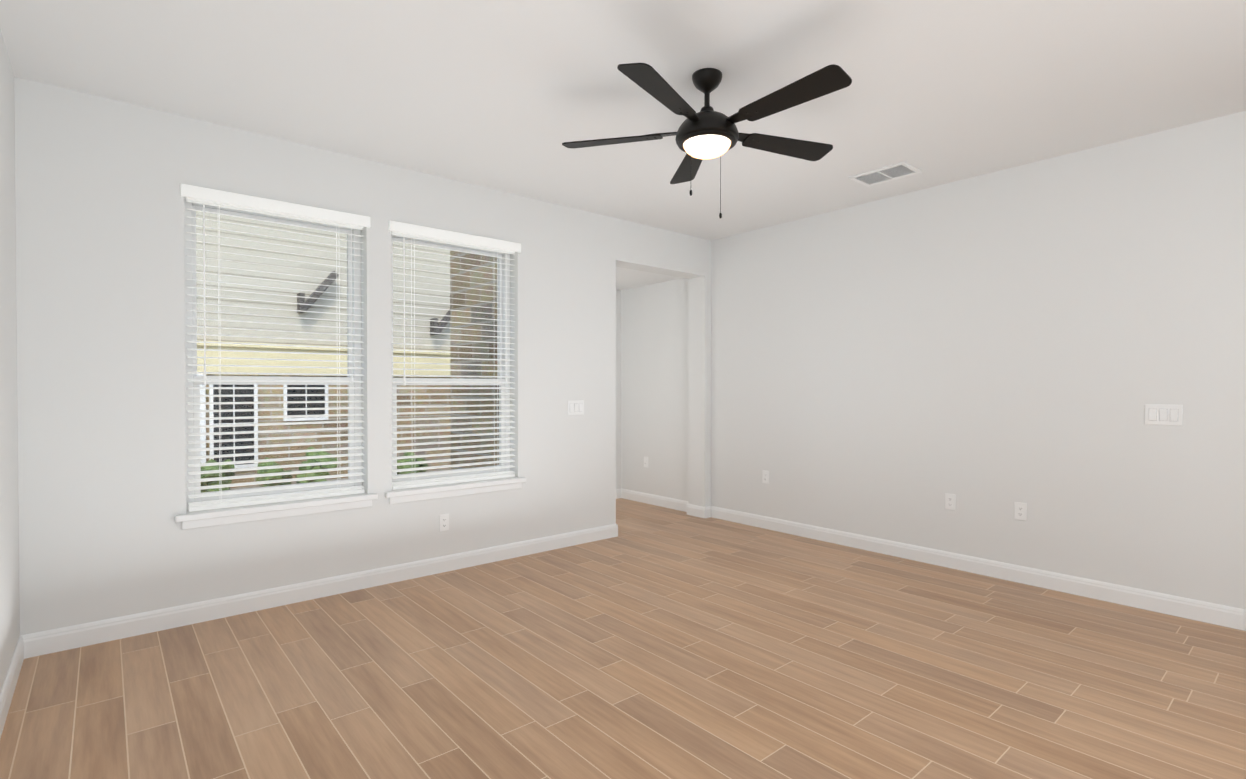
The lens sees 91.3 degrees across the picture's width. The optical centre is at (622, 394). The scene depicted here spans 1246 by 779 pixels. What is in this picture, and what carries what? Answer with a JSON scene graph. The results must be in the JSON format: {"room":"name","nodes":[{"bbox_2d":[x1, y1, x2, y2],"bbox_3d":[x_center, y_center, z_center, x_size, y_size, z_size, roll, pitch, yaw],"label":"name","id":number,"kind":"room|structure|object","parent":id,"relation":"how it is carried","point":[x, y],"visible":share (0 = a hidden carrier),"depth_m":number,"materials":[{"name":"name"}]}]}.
{"room":"empty living room","nodes":[
{"label":"empty living room","id":0,"kind":"room"},
{"bbox_2d":[0,29,19,692],"bbox_3d":[-0.801,-0.093,0.346,0.150,2.740,6.940,0,1,-40],"label":"wall","id":1,"kind":"structure","parent":0,"point":[9,579],"depth_m":2.60,"materials":[{"name":"white paint"}]},
{"bbox_2d":[0,634,27,737],"bbox_3d":[-0.774,1.221,0.454,0.014,0.110,6.390,0,1,-40],"label":"baseboard","id":2,"kind":"structure","parent":1,"relation":"attached to","point":[21,650],"depth_m":2.55,"materials":[{"name":"white wood"}]},
{"bbox_2d":[14,76,710,634],"bbox_3d":[-1.117,-0.135,4.490,5.345,2.740,0.220,0,1,-40],"label":"wall","id":3,"kind":"structure","parent":0,"point":[100,278],"depth_m":3.32,"materials":[{"name":"white paint"}]},
{"bbox_2d":[175,197,377,529],"bbox_3d":[-2.056,-0.193,3.659,1.050,1.837,0.257,0,1,-40],"label":"window","id":4,"kind":"structure","parent":3,"relation":"in","point":[217,517],"depth_m":3.63,"materials":[{"name":"white plastic"}]},
{"bbox_2d":[180,184,369,511],"bbox_3d":[-2.015,-0.245,3.611,0.982,1.765,0.099,0,1,-40],"label":"window blinds","id":5,"kind":"object","parent":4,"relation":"attached to","point":[214,197],"visible":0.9,"depth_m":3.57,"materials":[{"name":"white plastic"}]},
{"bbox_2d":[28,524,617,657],"bbox_3d":[-1.436,1.184,4.078,3.649,0.110,0.014,0,1,-40],"label":"baseboard","id":6,"kind":"structure","parent":3,"relation":"attached to","point":[198,612],"depth_m":3.58,"materials":[{"name":"white wood"}]},
{"bbox_2d":[439,514,448,530],"bbox_3d":[-1.245,0.894,4.242,0.070,0.115,0.008,0,1,-40],"label":"electrical outlet","id":7,"kind":"object","parent":3,"relation":"attached to","point":[443,522],"visible":1,"depth_m":4.24,"materials":[{"name":"white plastic"}]},
{"bbox_2d":[385,235,525,503],"bbox_3d":[-1.214,-0.200,4.376,1.050,1.837,0.257,0,1,-40],"label":"window","id":8,"kind":"structure","parent":3,"relation":"in","point":[397,496],"depth_m":4.43,"materials":[{"name":"white plastic"}]},
{"bbox_2d":[389,221,520,489],"bbox_3d":[-1.174,-0.252,4.327,0.982,1.765,0.099,0,1,-40],"label":"window blinds","id":9,"kind":"object","parent":8,"relation":"attached to","point":[404,230],"visible":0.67,"depth_m":4.30,"materials":[{"name":"white plastic"}]},
{"bbox_2d":[568,400,583,414],"bbox_3d":[-0.383,0.110,4.966,0.162,0.117,0.012,0,1,-40],"label":"light switch","id":10,"kind":"object","parent":3,"relation":"attached to","point":[576,407],"visible":1,"depth_m":4.96,"materials":[{"name":"white plastic"}]},
{"bbox_2d":[616,289,620,488],"bbox_3d":[-0.721,-0.156,6.595,2.010,2.740,0.150,0,1,-40],"label":"wall","id":11,"kind":"structure","parent":0,"point":[618,389],"depth_m":7.05,"materials":[{"name":"white paint"}]},
{"bbox_2d":[616,489,619,498],"bbox_3d":[-0.667,1.159,6.547,1.710,0.110,0.014,0,1,-40],"label":"baseboard","id":12,"kind":"structure","parent":11,"relation":"attached to","point":[617,490],"depth_m":7.06,"materials":[{"name":"white wood"}]},
{"bbox_2d":[0,498,1245,778],"bbox_3d":[1.634,1.297,3.295,7.965,0.100,8.250,0,1,-40],"label":"floor","id":13,"kind":"structure","parent":0,"point":[654,642],"depth_m":2.67,"materials":[{"name":"brown wood"}]},
{"bbox_2d":[0,0,1245,239],"bbox_3d":[2.059,-1.548,2.768,7.965,0.120,6.940,0,1,-40],"label":"ceiling","id":14,"kind":"structure","parent":0,"point":[510,96],"depth_m":2.88,"materials":[{"name":"white paint"}]},
{"bbox_2d":[562,63,851,218],"bbox_3d":[0.427,-1.160,2.810,1.358,0.657,1.295,0,1,-40],"label":"ceiling fan","id":15,"kind":"object","parent":14,"relation":"hanging from","point":[707,131],"visible":1,"depth_m":2.74,"materials":[{"name":"black metal"}]},
{"bbox_2d":[848,162,921,186],"bbox_3d":[1.787,-1.496,4.156,0.270,0.011,0.385,0,1,-40],"label":"ceiling vent","id":16,"kind":"object","parent":14,"relation":"in","point":[887,173],"visible":1,"depth_m":4.14,"materials":[{"name":"white metal"}]},
{"bbox_2d":[616,267,681,289],"bbox_3d":[-0.296,-1.421,6.084,1.710,0.440,1.160,0,1,-40],"label":"ceiling","id":17,"kind":"structure","parent":0,"point":[626,278],"depth_m":6.34,"materials":[{"name":"white paint"}]},
{"bbox_2d":[621,111,1245,608],"bbox_3d":[1.646,-0.143,5.252,0.150,2.740,5.265,0,1,-40],"label":"wall","id":18,"kind":"structure","parent":0,"point":[989,349],"depth_m":4.08,"materials":[{"name":"white paint"}]},
{"bbox_2d":[644,457,647,466],"bbox_3d":[0.255,0.755,6.772,0.008,0.115,0.070,0,1,-40],"label":"outlet","id":19,"kind":"object","parent":18,"relation":"attached to","point":[645,461],"visible":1,"depth_m":6.77,"materials":[{"name":"white plastic"}]},
{"bbox_2d":[620,488,695,515],"bbox_3d":[0.351,1.158,6.642,0.035,0.110,1.130,0,1,-40],"label":"baseboard","id":20,"kind":"structure","parent":18,"relation":"attached to","point":[681,505],"depth_m":6.60,"materials":[{"name":"white wood"}]},
{"bbox_2d":[762,470,768,483],"bbox_3d":[1.299,0.754,5.547,0.008,0.115,0.070,0,1,-40],"label":"electrical outlet","id":21,"kind":"object","parent":18,"relation":"attached to","point":[765,477],"visible":1,"depth_m":5.54,"materials":[{"name":"white plastic"}]},
{"bbox_2d":[945,493,955,509],"bbox_3d":[2.330,0.766,4.337,0.008,0.115,0.070,0,1,-40],"label":"electrical outlet","id":22,"kind":"object","parent":18,"relation":"attached to","point":[950,501],"visible":1,"depth_m":4.33,"materials":[{"name":"white plastic"}]},
{"bbox_2d":[704,506,1245,630],"bbox_3d":[2.076,1.179,4.618,0.035,0.110,3.749,0,1,-40],"label":"baseboard","id":23,"kind":"structure","parent":18,"relation":"attached to","point":[1212,613],"depth_m":4.02,"materials":[{"name":"white wood"}]},
{"bbox_2d":[1014,502,1026,520],"bbox_3d":[2.613,0.770,4.005,0.008,0.115,0.070,0,1,-40],"label":"electrical outlet","id":24,"kind":"object","parent":18,"relation":"attached to","point":[1020,511],"visible":1,"depth_m":4.00,"materials":[{"name":"white plastic"}]},
{"bbox_2d":[1145,404,1182,425],"bbox_3d":[3.069,0.117,3.460,0.012,0.117,0.162,0,1,-40],"label":"light switch","id":25,"kind":"object","parent":18,"relation":"attached to","point":[1158,414],"visible":1,"depth_m":3.46,"materials":[{"name":"white plastic"}]},
{"bbox_3d":[-12.065,1.308,21.966,60.000,0.300,40.560,0,1,-40],"label":"ground","id":26,"kind":"structure","parent":0,"visible":0},
{"bbox_2d":[196,211,450,489],"bbox_3d":[-3.634,-2.010,8.955,18.000,6.600,0.450,0,1,-40],"label":"neighboring house","id":27,"kind":"structure","parent":26,"relation":"on","point":[293,272],"depth_m":8.19,"materials":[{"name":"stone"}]},
{"bbox_2d":[450,250,498,469],"bbox_3d":[-0.393,-0.233,6.210,2.310,3.100,1.460,0,1,-40],"label":"stone wall","id":28,"kind":"structure","parent":26,"relation":"on","point":[469,301],"depth_m":5.63,"materials":[{"name":"stone"}]},
{"bbox_3d":[-3.180,1.270,8.455,18.000,0.050,1.250,0,1,-40],"label":"ground","id":29,"kind":"structure","parent":26,"relation":"on","visible":0},
{"bbox_2d":[201,459,234,491],"bbox_3d":[-4.788,1.014,7.093,0.517,0.516,0.514,0,1,-40],"label":"bush","id":30,"kind":"object","parent":29,"relation":"on","point":[223,474],"depth_m":6.99,"materials":[{"name":"green plant"}]},
{"bbox_2d":[255,457,292,486],"bbox_3d":[-4.282,1.048,7.483,0.416,0.578,0.517,0,1,-40],"label":"bush","id":31,"kind":"object","parent":29,"relation":"on","point":[267,478],"depth_m":7.36,"materials":[{"name":"green plant"}]},
{"bbox_2d":[295,447,338,483],"bbox_3d":[-3.882,0.963,7.696,0.458,0.604,0.625,0,1,-40],"label":"bush","id":32,"kind":"object","parent":29,"relation":"on","point":[316,466],"depth_m":7.58,"materials":[{"name":"green plant"}]},
{"bbox_2d":[397,452,427,473],"bbox_3d":[-3.000,1.015,8.547,0.472,0.484,0.536,0,1,-40],"label":"bush","id":33,"kind":"object","parent":29,"relation":"on","point":[411,460],"depth_m":8.42,"materials":[{"name":"green plant"}]}
]}

